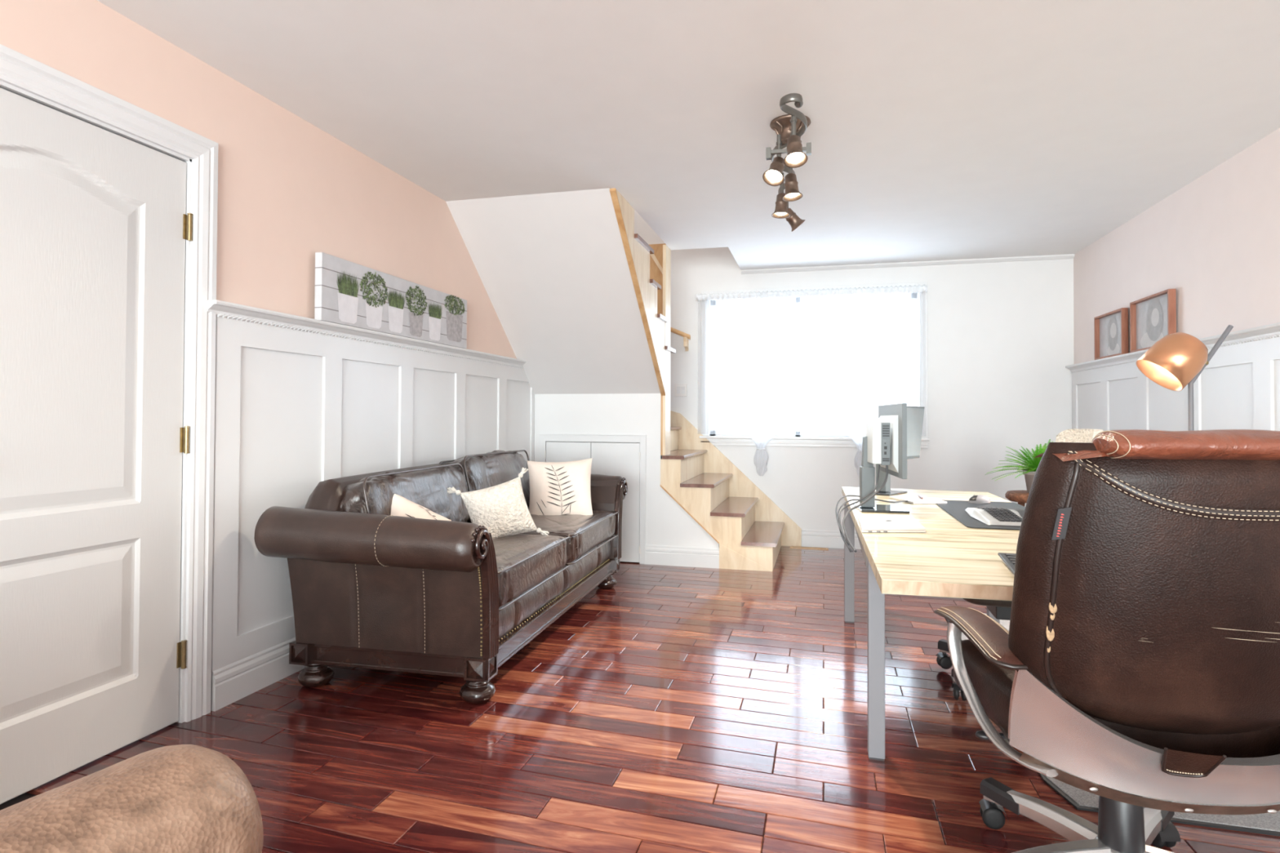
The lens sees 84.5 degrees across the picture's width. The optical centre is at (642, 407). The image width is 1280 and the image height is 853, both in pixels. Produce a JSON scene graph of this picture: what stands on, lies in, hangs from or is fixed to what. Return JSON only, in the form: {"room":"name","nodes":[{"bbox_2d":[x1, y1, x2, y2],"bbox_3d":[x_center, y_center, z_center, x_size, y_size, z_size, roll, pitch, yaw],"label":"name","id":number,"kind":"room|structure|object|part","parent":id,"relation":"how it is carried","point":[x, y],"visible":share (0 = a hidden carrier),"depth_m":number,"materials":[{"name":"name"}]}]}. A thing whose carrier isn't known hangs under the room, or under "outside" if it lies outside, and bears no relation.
{"room":"home office","nodes":[
{"label":"home office","id":0,"kind":"room"},
{"bbox_2d":[0,0,516,358],"bbox_3d":[-2.028,-1.076,1.428,0.140,4.400,10.920,0,-1,14],"label":"wall","id":1,"kind":"structure","parent":0,"point":[290,190],"depth_m":2.95,"materials":[{"name":"pink paint"}]},
{"bbox_2d":[0,44,217,804],"bbox_3d":[-1.803,0.061,2.126,0.187,2.149,1.128,0,-1,14],"label":"door","id":2,"kind":"structure","parent":1,"relation":"in","point":[108,218],"depth_m":2.27,"materials":[{"name":"white wood"}]},
{"bbox_2d":[211,637,305,711],"bbox_3d":[-1.238,1.095,4.130,0.018,0.148,3.045,0,-1,14],"label":"baseboard","id":3,"kind":"structure","parent":1,"relation":"attached to","point":[234,682],"depth_m":2.82,"materials":[{"name":"white wood"}]},
{"bbox_2d":[207,299,534,711],"bbox_3d":[-1.231,0.396,4.112,0.065,1.545,3.092,0,-1,14],"label":"wainscoting","id":4,"kind":"structure","parent":1,"relation":"attached to","point":[301,402],"depth_m":3.15,"materials":[{"name":"white wood"}]},
{"bbox_3d":[-1.251,1.047,4.131,0.017,0.244,3.040,0,-1,14],"label":"rail","id":5,"kind":"part","parent":4,"relation":"part of","materials":[{"name":"white wood"}]},
{"bbox_3d":[-1.544,0.336,3.018,0.004,1.170,0.505,0,-1,14],"label":"panel","id":6,"kind":"part","parent":4,"relation":"part of","materials":[{"name":"white wood"}]},
{"bbox_3d":[-1.228,-0.352,4.122,0.065,0.048,3.090,0,-1,14],"label":"ledge moulding","id":7,"kind":"part","parent":4,"relation":"part of","materials":[{"name":"white wood"}]},
{"bbox_3d":[-1.394,0.345,3.604,0.004,1.170,0.505,0,-1,14],"label":"panel","id":8,"kind":"part","parent":4,"relation":"part of","materials":[{"name":"white wood"}]},
{"bbox_3d":[-1.246,-0.283,4.152,0.017,0.125,3.040,0,-1,14],"label":"rail","id":9,"kind":"part","parent":4,"relation":"part of","materials":[{"name":"white wood"}]},
{"bbox_2d":[314,252,466,348],"bbox_3d":[-1.293,-0.539,3.817,0.039,0.312,1.331,0,-1,14],"label":"print","id":10,"kind":"object","parent":4,"relation":"on","point":[348,293],"visible":1,"depth_m":3.62,"materials":[{"name":"white paper"}]},
{"bbox_3d":[-1.244,0.355,4.187,0.004,1.170,0.500,0,-1,14],"label":"panel","id":11,"kind":"part","parent":4,"relation":"part of","materials":[{"name":"white wood"}]},
{"bbox_3d":[-1.094,0.364,4.768,0.004,1.170,0.500,0,-1,14],"label":"panel","id":12,"kind":"part","parent":4,"relation":"part of","materials":[{"name":"white wood"}]},
{"bbox_3d":[-0.946,0.374,5.342,0.004,1.170,0.475,0,-1,14],"label":"panel","id":13,"kind":"part","parent":4,"relation":"part of","materials":[{"name":"white wood"}]},
{"bbox_2d":[445,187,660,394],"bbox_3d":[-0.528,-0.698,4.857,1.055,1.159,1.380,0,-1,14],"label":"wall","id":14,"kind":"structure","parent":0,"point":[553,268],"depth_m":4.71,"materials":[{"name":"paint"}]},
{"bbox_2d":[533,393,719,547],"bbox_3d":[-0.113,0.546,5.587,1.495,1.301,0.320,0,-1,14],"label":"wall","id":15,"kind":"structure","parent":0,"point":[667,523],"depth_m":5.41,"materials":[{"name":"white paint"}]},
{"bbox_2d":[538,433,646,564],"bbox_3d":[-0.395,0.701,5.487,0.880,0.985,0.037,0,-1,14],"label":"door","id":16,"kind":"structure","parent":15,"relation":"in","point":[611,455],"depth_m":5.42,"materials":[{"name":"white wood"}]},
{"bbox_2d":[645,544,719,568],"bbox_3d":[0.296,1.120,5.297,0.569,0.148,0.018,0,-1,14],"label":"baseboard","id":17,"kind":"structure","parent":15,"relation":"attached to","point":[663,555],"depth_m":5.29,"materials":[{"name":"white wood"}]},
{"bbox_2d":[0,546,1279,852],"bbox_3d":[0.183,1.156,0.911,4.600,0.060,11.681,0,-1,14],"label":"floor","id":18,"kind":"structure","parent":0,"point":[669,708],"depth_m":2.40,"materials":[{"name":"brown wood"}]},
{"bbox_2d":[0,744,263,852],"bbox_3d":[-1.270,0.726,0.728,1.278,0.780,1.100,0,-1,14],"label":"loveseat","id":19,"kind":"object","parent":18,"relation":"on","point":[181,798],"visible":1,"depth_m":0.92,"materials":[{"name":"fabric"}]},
{"bbox_2d":[253,449,627,703],"bbox_3d":[-0.793,0.711,3.776,0.923,0.908,2.431,0,-1,13],"label":"leather sofa","id":20,"kind":"object","parent":18,"relation":"on","point":[372,588],"visible":0.87,"depth_m":2.83,"materials":[{"name":"brown leather"}]},
{"bbox_3d":[-1.033,0.755,2.786,0.860,0.412,0.036,0,-1,13],"label":"arm","id":21,"kind":"part","parent":20,"relation":"part of","materials":[{"name":"brown leather"}]},
{"bbox_2d":[339,466,469,522],"bbox_3d":[-1.106,0.481,3.364,0.244,0.379,0.936,0,-1,13],"label":"cushion","id":22,"kind":"object","parent":20,"relation":"on","point":[427,486],"depth_m":3.28,"materials":[{"name":"brown leather"}]},
{"bbox_2d":[390,493,451,520],"bbox_3d":[-0.980,0.554,3.093,0.409,0.369,0.193,1,-1,-45],"label":"throw pillow","id":23,"kind":"object","parent":20,"relation":"on","point":[401,506],"visible":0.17,"depth_m":3.07,"materials":[{"name":"fabric"}]},
{"bbox_3d":[-0.798,1.020,3.772,0.860,0.085,2.020,0,-1,13],"label":"rail","id":24,"kind":"part","parent":20,"relation":"part of","materials":[{"name":"brown leather"}]},
{"bbox_3d":[-0.620,0.769,2.684,0.010,0.370,0.047,0,-1,13],"label":"nail trim","id":25,"kind":"part","parent":20,"relation":"part of","materials":[{"name":"gold metal"}]},
{"bbox_3d":[-0.594,0.699,2.656,0.047,0.521,0.230,0,-1,13],"label":"carved arm post","id":26,"kind":"part","parent":20,"relation":"part of","materials":[{"name":"brown leather"}]},
{"bbox_2d":[448,449,529,523],"bbox_3d":[-0.908,0.479,4.283,0.251,0.430,0.941,0,-1,13],"label":"cushion","id":27,"kind":"object","parent":20,"relation":"on","point":[486,470],"depth_m":4.14,"materials":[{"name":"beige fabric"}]},
{"bbox_2d":[447,467,549,538],"bbox_3d":[-0.715,0.529,3.522,0.494,0.441,0.159,1,-1,-35],"label":"throw pillow","id":28,"kind":"object","parent":20,"relation":"on","point":[503,509],"visible":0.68,"depth_m":3.47,"materials":[{"name":"beige fabric"}]},
{"bbox_2d":[492,533,567,608],"bbox_3d":[-0.801,0.729,3.269,0.681,0.195,0.934,0,-1,13],"label":"seat cushion","id":29,"kind":"object","parent":20,"relation":"on","point":[525,562],"depth_m":3.17,"materials":[{"name":"brown leather"}]},
{"bbox_3d":[-0.414,0.969,3.662,0.008,0.008,1.827,0,-1,13],"label":"nail trim","id":30,"kind":"part","parent":20,"relation":"part of","materials":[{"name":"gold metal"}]},
{"bbox_2d":[527,457,592,515],"bbox_3d":[-0.510,0.521,4.377,0.418,0.407,0.197,0,-1,-7],"label":"throw pillow","id":31,"kind":"object","parent":20,"relation":"on","point":[556,488],"visible":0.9,"depth_m":4.32,"materials":[{"name":"fabric"}]},
{"bbox_2d":[524,508,615,563],"bbox_3d":[-0.592,0.744,4.198,0.683,0.194,0.984,0,-1,13],"label":"seat cushion","id":32,"kind":"object","parent":20,"relation":"on","point":[587,534],"depth_m":4.03,"materials":[{"name":"brown leather"}]},
{"bbox_3d":[-0.138,0.732,4.707,0.047,0.521,0.230,0,-1,13],"label":"carved arm post","id":33,"kind":"part","parent":20,"relation":"part of","materials":[{"name":"brown wood"}]},
{"bbox_2d":[609,187,801,571],"bbox_3d":[0.096,-0.168,5.240,2.053,2.720,2.448,0,-1,14],"label":"staircase","id":34,"kind":"structure","parent":18,"relation":"on","point":[750,531],"depth_m":5.33,"materials":[{"name":"brown wood"}]},
{"bbox_3d":[-0.189,-0.749,6.577,0.835,1.520,0.019,0,-1,14],"label":"stairwell panel","id":35,"kind":"part","parent":34,"relation":"part of","materials":[{"name":"brown wood"}]},
{"bbox_3d":[0.189,-0.844,5.463,0.024,0.799,0.177,0,-1,14],"label":"corner post","id":36,"kind":"part","parent":34,"relation":"part of","materials":[{"name":"brown wood"}]},
{"bbox_3d":[0.758,1.101,5.171,0.389,0.185,0.004,0,-1,14],"label":"kick panel","id":37,"kind":"part","parent":34,"relation":"part of","materials":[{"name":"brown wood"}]},
{"bbox_2d":[790,546,828,550],"bbox_3d":[1.432,1.211,6.045,0.320,0.014,0.060,0,-1,14],"label":"floor vent","id":38,"kind":"object","parent":18,"relation":"in","point":[791,547],"visible":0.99,"depth_m":6.04,"materials":[{"name":"brown wood"}]},
{"bbox_2d":[841,486,1019,760],"bbox_3d":[1.327,0.818,3.021,0.845,0.690,2.622,0,-1,14],"label":"desk","id":39,"kind":"object","parent":18,"relation":"on","point":[949,559],"visible":0.49,"depth_m":2.30,"materials":[{"name":"brown wood"}]},
{"bbox_3d":[1.138,0.846,3.871,0.052,0.646,0.052,0,-1,14],"label":"leg","id":40,"kind":"part","parent":39,"relation":"part of","materials":[{"name":"grey metal"}]},
{"bbox_3d":[1.292,0.531,3.015,0.720,0.040,1.620,0,-1,14],"label":"under frame","id":41,"kind":"part","parent":39,"relation":"part of","materials":[{"name":"grey metal"}]},
{"bbox_3d":[0.771,0.821,2.323,0.052,0.646,0.052,0,-1,14],"label":"leg","id":42,"kind":"part","parent":39,"relation":"part of","materials":[{"name":"grey metal"}]},
{"bbox_2d":[853,403,910,513],"bbox_3d":[1.112,0.231,3.288,0.210,0.490,0.555,0,-1,8],"label":"monitor","id":43,"kind":"object","parent":39,"relation":"on","point":[895,415],"visible":0.64,"depth_m":3.18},
{"bbox_2d":[866,422,889,465],"bbox_3d":[1.074,0.163,3.214,0.074,0.188,0.195,0,-1,8],"label":"computer","id":44,"kind":"object","parent":43,"relation":"attached to","point":[877,435],"visible":0.98,"depth_m":3.13,"materials":[{"name":"white plastic"}]},
{"bbox_3d":[1.081,0.162,3.133,0.036,0.188,0.032,0,-1,8],"label":"panel","id":45,"kind":"part","parent":44,"relation":"part of","materials":[{"name":"silver metal"}]},
{"bbox_2d":[835,464,942,552],"bbox_3d":[1.035,0.424,3.268,0.379,0.329,1.112,0,-1,40],"label":"cable bundle","id":46,"kind":"object","parent":39,"relation":"on","point":[846,540],"visible":0.91,"depth_m":3.15,"materials":[{"name":"white plastic"}]},
{"bbox_2d":[857,513,925,532],"bbox_3d":[0.979,0.459,2.790,0.231,0.015,0.435,0,-1,14],"label":"laptop","id":47,"kind":"object","parent":39,"relation":"on","point":[868,522],"visible":1,"depth_m":2.73,"materials":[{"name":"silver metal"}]},
{"bbox_2d":[875,406,924,496],"bbox_3d":[1.404,0.240,3.976,0.180,0.496,0.520,-1,-1,43],"label":"monitor","id":48,"kind":"object","parent":39,"relation":"on","point":[915,415],"visible":0.34,"depth_m":4.00,"materials":[{"name":"grey plastic"}]},
{"bbox_2d":[889,495,946,504],"bbox_3d":[1.419,0.476,3.635,0.175,0.011,0.270,0,-1,-6],"label":"notepad","id":49,"kind":"object","parent":39,"relation":"on","point":[915,500],"visible":0.74,"depth_m":3.58,"materials":[{"name":"white paper"}]},
{"bbox_2d":[936,500,1025,530],"bbox_3d":[1.573,0.474,3.148,0.393,0.004,0.965,0,-1,14],"label":"desk mat","id":50,"kind":"object","parent":39,"relation":"on","point":[956,508],"visible":0.48,"depth_m":3.26,"materials":[{"name":"grey fabric"}]},
{"bbox_2d":[968,494,990,503],"bbox_3d":[1.687,0.459,3.524,0.104,0.045,0.068,0,-1,3],"label":"mouse","id":51,"kind":"object","parent":50,"relation":"on","point":[979,499],"visible":0.99,"depth_m":3.50,"materials":[{"name":"white plastic"}]},
{"bbox_2d":[964,506,1024,526],"bbox_3d":[1.528,0.449,2.987,0.250,0.039,0.470,0,-1,14],"label":"keyboard","id":52,"kind":"object","parent":50,"relation":"on","point":[997,516],"visible":0.79,"depth_m":2.89,"materials":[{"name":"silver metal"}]},
{"bbox_3d":[1.838,0.846,3.690,0.052,0.646,0.052,0,-1,14],"label":"leg","id":53,"kind":"part","parent":39,"relation":"part of","materials":[{"name":"grey metal"}]},
{"bbox_2d":[997,552,1015,574],"bbox_3d":[1.219,0.442,1.909,0.420,0.028,0.270,0,-1,18],"label":"keyboard","id":54,"kind":"object","parent":39,"relation":"on","point":[1009,559],"visible":0.07,"depth_m":2.01,"materials":[{"name":"black plastic"}]},
{"bbox_2d":[1004,489,1029,506],"bbox_3d":[2.335,0.844,4.156,0.340,0.683,0.340,0,-1,14],"label":"plant stand","id":55,"kind":"object","parent":18,"relation":"on","point":[1021,496],"visible":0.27,"depth_m":4.13,"materials":[{"name":"brown wood"}]},
{"bbox_2d":[985,439,1053,493],"bbox_3d":[2.310,0.343,4.168,0.522,0.318,0.497,0,-1,14],"label":"potted fern","id":56,"kind":"object","parent":55,"relation":"on","point":[1031,465],"visible":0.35,"depth_m":4.13,"materials":[{"name":"green plant"}]},
{"bbox_2d":[933,429,1279,852],"bbox_3d":[1.094,0.592,1.570,0.775,1.095,0.773,0,-1,4],"label":"chair","id":57,"kind":"object","parent":18,"relation":"on","point":[1138,657],"visible":1,"depth_m":1.31,"materials":[{"name":"brown leather"}]},
{"bbox_2d":[978,799,1008,820],"bbox_3d":[0.960,1.088,1.926,0.063,0.051,0.052,0,-1,15],"label":"caster","id":58,"kind":"object","parent":57,"relation":"attached to","point":[990,809],"depth_m":1.91,"materials":[{"name":"black plastic"}]},
{"bbox_3d":[1.021,1.035,1.784,0.060,0.076,0.337,1,-1,-24],"label":"leg","id":59,"kind":"part","parent":57,"relation":"part of","materials":[{"name":"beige metal"}]},
{"bbox_3d":[1.102,0.676,1.670,0.576,0.163,0.497,0,-1,4],"label":"seat","id":60,"kind":"part","parent":57,"relation":"part of","materials":[{"name":"brown leather"}]},
{"bbox_3d":[1.083,0.639,1.428,0.636,0.237,0.320,0,-1,4],"label":"frame","id":61,"kind":"part","parent":57,"relation":"part of","materials":[{"name":"beige metal"}]},
{"bbox_3d":[1.077,0.352,1.341,0.665,0.568,0.265,0,-1,4],"label":"backrest","id":62,"kind":"part","parent":57,"relation":"part of","materials":[{"name":"brown leather"}]},
{"bbox_2d":[1159,821,1180,842],"bbox_3d":[1.354,1.088,1.837,0.052,0.051,0.063,0,-1,-3],"label":"caster","id":63,"kind":"object","parent":57,"relation":"attached to","point":[1170,834],"depth_m":1.81,"materials":[{"name":"black plastic"}]},
{"bbox_2d":[945,613,1279,836],"bbox_3d":[2.076,1.159,2.883,1.275,0.009,2.145,0,-1,14],"label":"chair mat","id":64,"kind":"object","parent":18,"relation":"on","point":[1266,824],"visible":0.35,"depth_m":1.96,"materials":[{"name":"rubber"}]},
{"bbox_2d":[935,428,1102,701],"bbox_3d":[1.570,0.619,2.881,0.640,1.065,0.670,0,-1,14],"label":"chair","id":65,"kind":"object","parent":64,"relation":"on","point":[1000,610],"visible":0.12,"depth_m":2.84,"materials":[{"name":"black plastic"}]},
{"bbox_2d":[935,652,950,659],"bbox_3d":[1.341,1.098,3.120,0.063,0.051,0.052,0,-1,-1],"label":"caster","id":66,"kind":"object","parent":65,"relation":"attached to","point":[940,655],"depth_m":3.11,"materials":[{"name":"black plastic"}]},
{"bbox_2d":[951,682,961,690],"bbox_3d":[1.249,1.092,2.769,0.052,0.051,0.063,0,-1,17],"label":"caster","id":67,"kind":"object","parent":65,"relation":"attached to","point":[954,686],"depth_m":2.75,"materials":[{"name":"black plastic"}]},
{"bbox_3d":[1.528,0.739,2.888,0.462,0.087,0.462,0,-1,14],"label":"seat","id":68,"kind":"part","parent":65,"relation":"part of","materials":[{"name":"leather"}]},
{"bbox_3d":[1.763,0.384,2.834,0.117,0.595,0.470,0,-1,14],"label":"ribbed backrest","id":69,"kind":"part","parent":65,"relation":"part of","materials":[{"name":"beige fabric"}]},
{"bbox_2d":[1136,324,1233,431],"bbox_3d":[2.518,0.395,3.244,0.402,1.554,0.260,0,-1,14],"label":"floor lamp","id":70,"kind":"object","parent":64,"relation":"on","point":[1175,361],"visible":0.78,"depth_m":3.21,"materials":[{"name":"orange metal"}]},
{"bbox_3d":[2.455,-0.212,3.263,0.271,0.272,0.223,0,-1,14],"label":"lamp shade","id":71,"kind":"part","parent":70,"relation":"part of","materials":[{"name":"orange metal"}]},
{"bbox_2d":[97,0,1279,270],"bbox_3d":[0.167,-1.385,0.889,4.620,0.140,11.200,0,-1,14],"label":"ceiling","id":72,"kind":"structure","parent":0,"point":[938,130],"depth_m":2.92,"materials":[{"name":"paint"}]},
{"bbox_2d":[762,93,811,231],"bbox_3d":[0.697,-1.121,3.321,0.208,0.309,1.240,0,-1,14],"label":"ceiling spotlight","id":73,"kind":"object","parent":72,"relation":"attached to","point":[789,128],"visible":1,"depth_m":3.07,"materials":[{"name":"brown metal"}]},
{"bbox_3d":[0.573,-1.035,3.068,0.093,0.129,0.113,0,-1,14],"label":"lamp shade","id":74,"kind":"part","parent":73,"relation":"part of","materials":[{"name":"brown metal"}]},
{"bbox_3d":[0.574,-1.013,3.062,0.057,0.044,0.056,0,-1,14],"label":"bulb","id":75,"kind":"part","parent":73,"relation":"part of","materials":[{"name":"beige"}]},
{"bbox_3d":[0.601,-1.132,3.096,0.030,0.132,0.028,0,-1,14],"label":"stem","id":76,"kind":"part","parent":73,"relation":"part of","materials":[{"name":"grey metal"}]},
{"bbox_3d":[0.702,-1.027,3.568,0.094,0.116,0.094,0,-1,14],"label":"lamp shade","id":77,"kind":"part","parent":73,"relation":"part of","materials":[{"name":"brown metal"}]},
{"bbox_3d":[0.703,-0.992,3.569,0.058,0.028,0.058,0,-1,14],"label":"bulb","id":78,"kind":"part","parent":73,"relation":"part of","materials":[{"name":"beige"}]},
{"bbox_3d":[0.709,-1.124,3.575,0.030,0.132,0.028,0,-1,14],"label":"stem","id":79,"kind":"part","parent":73,"relation":"part of","materials":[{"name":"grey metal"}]},
{"bbox_3d":[0.692,-1.129,3.290,0.030,0.132,0.028,0,-1,14],"label":"stem","id":80,"kind":"part","parent":73,"relation":"part of","materials":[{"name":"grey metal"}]},
{"bbox_3d":[0.698,-0.997,3.277,0.058,0.030,0.058,0,-1,14],"label":"bulb","id":81,"kind":"part","parent":73,"relation":"part of","materials":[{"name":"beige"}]},
{"bbox_3d":[0.699,-1.031,3.276,0.094,0.119,0.094,0,-1,14],"label":"lamp shade","id":82,"kind":"part","parent":73,"relation":"part of","materials":[{"name":"brown metal"}]},
{"bbox_3d":[0.614,-1.136,2.856,0.030,0.132,0.028,0,-1,14],"label":"stem","id":83,"kind":"part","parent":73,"relation":"part of","materials":[{"name":"grey metal"}]},
{"bbox_3d":[0.614,-1.009,2.825,0.058,0.038,0.057,0,-1,14],"label":"bulb","id":84,"kind":"part","parent":73,"relation":"part of","materials":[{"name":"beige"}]},
{"bbox_3d":[0.831,-1.025,3.856,0.121,0.126,0.099,0,-1,14],"label":"lamp shade","id":85,"kind":"part","parent":73,"relation":"part of","materials":[{"name":"brown metal"}]},
{"bbox_3d":[0.616,-1.038,2.826,0.094,0.126,0.103,0,-1,14],"label":"lamp shade","id":86,"kind":"part","parent":73,"relation":"part of","materials":[{"name":"brown metal"}]},
{"bbox_2d":[610,187,1074,531],"bbox_3d":[1.527,-0.987,6.233,4.350,4.400,0.160,0,-1,14],"label":"wall","id":87,"kind":"structure","parent":0,"point":[1001,338],"depth_m":5.86,"materials":[{"name":"white paint"}]},
{"bbox_2d":[670,327,690,351],"bbox_3d":[0.033,-0.763,6.476,0.835,0.496,0.104,0,-1,14],"label":"handrail","id":88,"kind":"object","parent":87,"relation":"attached to","point":[686,342],"visible":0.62,"depth_m":6.35,"materials":[{"name":"brown wood"}]},
{"bbox_3d":[0.028,-0.812,6.456,0.835,0.398,0.048,0,-1,14],"label":"rail","id":89,"kind":"part","parent":88,"relation":"part of","materials":[{"name":"brown wood"}]},
{"bbox_2d":[675,383,687,396],"bbox_3d":[0.352,-0.159,6.429,0.112,0.116,0.018,0,-1,14],"label":"light switch","id":90,"kind":"object","parent":87,"relation":"attached to","point":[681,389],"visible":1,"depth_m":6.43,"materials":[{"name":"white plastic"}]},
{"bbox_2d":[699,282,929,448],"bbox_3d":[1.475,-0.355,6.192,1.940,1.395,0.165,0,-1,14],"label":"window","id":91,"kind":"structure","parent":87,"relation":"in","point":[781,438],"depth_m":6.22,"materials":[{"name":"white wood"}]},
{"bbox_2d":[695,284,927,476],"bbox_3d":[1.421,-0.215,6.080,1.960,1.630,0.140,0,-1,14],"label":"sheer curtain","id":92,"kind":"object","parent":91,"relation":"hanging from","point":[761,439],"visible":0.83,"depth_m":6.12,"materials":[{"name":"white fabric"}]},
{"bbox_3d":[1.432,-0.974,6.123,1.960,0.018,0.018,0,-1,14],"label":"curtain rod","id":93,"kind":"part","parent":92,"relation":"part of","materials":[{"name":"white plastic"}]},
{"bbox_3d":[1.465,0.268,6.153,1.940,0.022,0.105,0,-1,14],"label":"sill","id":94,"kind":"part","parent":91,"relation":"part of","materials":[{"name":"white wood"}]},
{"bbox_2d":[801,528,861,549],"bbox_3d":[2.420,1.138,5.876,2.128,0.148,0.018,0,-1,14],"label":"baseboard","id":95,"kind":"structure","parent":87,"relation":"attached to","point":[810,538],"depth_m":6.09,"materials":[{"name":"white wood"}]},
{"bbox_2d":[741,253,1075,274],"bbox_3d":[2.171,-1.212,5.972,2.659,0.032,0.030,0,-1,14],"label":"trim","id":96,"kind":"structure","parent":87,"relation":"attached to","point":[1066,255],"depth_m":5.94,"materials":[{"name":"white wood"}]},
{"bbox_2d":[1022,470,1035,493],"bbox_3d":[2.341,0.436,4.141,0.186,0.130,0.186,0,-1,14],"label":"pot","id":97,"kind":"object","parent":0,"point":[1028,477],"depth_m":4.12,"materials":[{"name":"white ceramic"}]},
{"bbox_2d":[1073,128,1279,364],"bbox_3d":[2.277,-0.095,0.304,0.120,2.440,10.926,0,-1,13],"label":"wall","id":98,"kind":"structure","parent":0,"point":[1215,240],"depth_m":3.79,"materials":[{"name":"pink paint"}]},
{"bbox_2d":[1065,322,1279,431],"bbox_3d":[2.187,0.353,0.327,0.065,1.545,10.903,0,-1,13],"label":"wainscoting","id":99,"kind":"structure","parent":98,"relation":"attached to","point":[1238,388],"depth_m":3.80,"materials":[{"name":"white wood"}]},
{"bbox_3d":[3.380,0.392,5.315,0.004,1.170,0.490,0,-1,13],"label":"panel","id":100,"kind":"part","parent":99,"relation":"part of","materials":[{"name":"white wood"}]},
{"bbox_2d":[1093,307,1128,359],"bbox_3d":[3.253,-0.502,4.892,0.038,0.312,0.461,0,-1,13],"label":"picture frame","id":101,"kind":"object","parent":99,"relation":"on","point":[1111,328],"visible":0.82,"depth_m":4.89,"materials":[{"name":"brown wood"}]},
{"bbox_2d":[1099,311,1120,357],"bbox_3d":[3.267,-0.496,4.888,0.018,0.298,0.434,0,-1,14],"label":"photo","id":102,"kind":"object","parent":101,"relation":"attached to","point":[1110,323],"depth_m":4.91},
{"bbox_3d":[3.246,0.383,4.740,0.004,1.170,0.490,0,-1,13],"label":"panel","id":103,"kind":"part","parent":99,"relation":"part of","materials":[{"name":"white wood"}]},
{"bbox_2d":[1129,288,1176,352],"bbox_3d":[3.116,-0.519,4.308,0.038,0.326,0.501,0,-1,13],"label":"picture frame","id":104,"kind":"object","parent":99,"relation":"on","point":[1153,317],"visible":0.77,"depth_m":4.32,"materials":[{"name":"brown wood"}]},
{"bbox_2d":[1136,293,1167,349],"bbox_3d":[3.131,-0.512,4.304,0.019,0.312,0.474,0,-1,14],"label":"photo","id":105,"kind":"object","parent":104,"relation":"attached to","point":[1152,312],"depth_m":4.33},
{"bbox_3d":[3.111,0.373,4.160,0.004,1.170,0.500,0,-1,13],"label":"panel","id":106,"kind":"part","parent":99,"relation":"part of","materials":[{"name":"white wood"}]},
{"bbox_3d":[2.190,-0.396,0.339,0.065,0.048,10.899,0,-1,13],"label":"ledge moulding","id":107,"kind":"part","parent":99,"relation":"part of","materials":[{"name":"white wood"}]},
{"bbox_3d":[2.213,-0.327,0.332,0.017,0.125,10.898,0,-1,13],"label":"rail","id":108,"kind":"part","parent":99,"relation":"part of","materials":[{"name":"white wood"}]},
{"bbox_3d":[2.975,0.363,3.576,0.004,1.170,0.500,0,-1,13],"label":"panel","id":109,"kind":"part","parent":99,"relation":"part of","materials":[{"name":"white wood"}]},
{"bbox_3d":[2.837,0.354,2.982,0.004,1.170,0.500,0,-1,13],"label":"panel","id":110,"kind":"part","parent":99,"relation":"part of","materials":[{"name":"white wood"}]}
]}

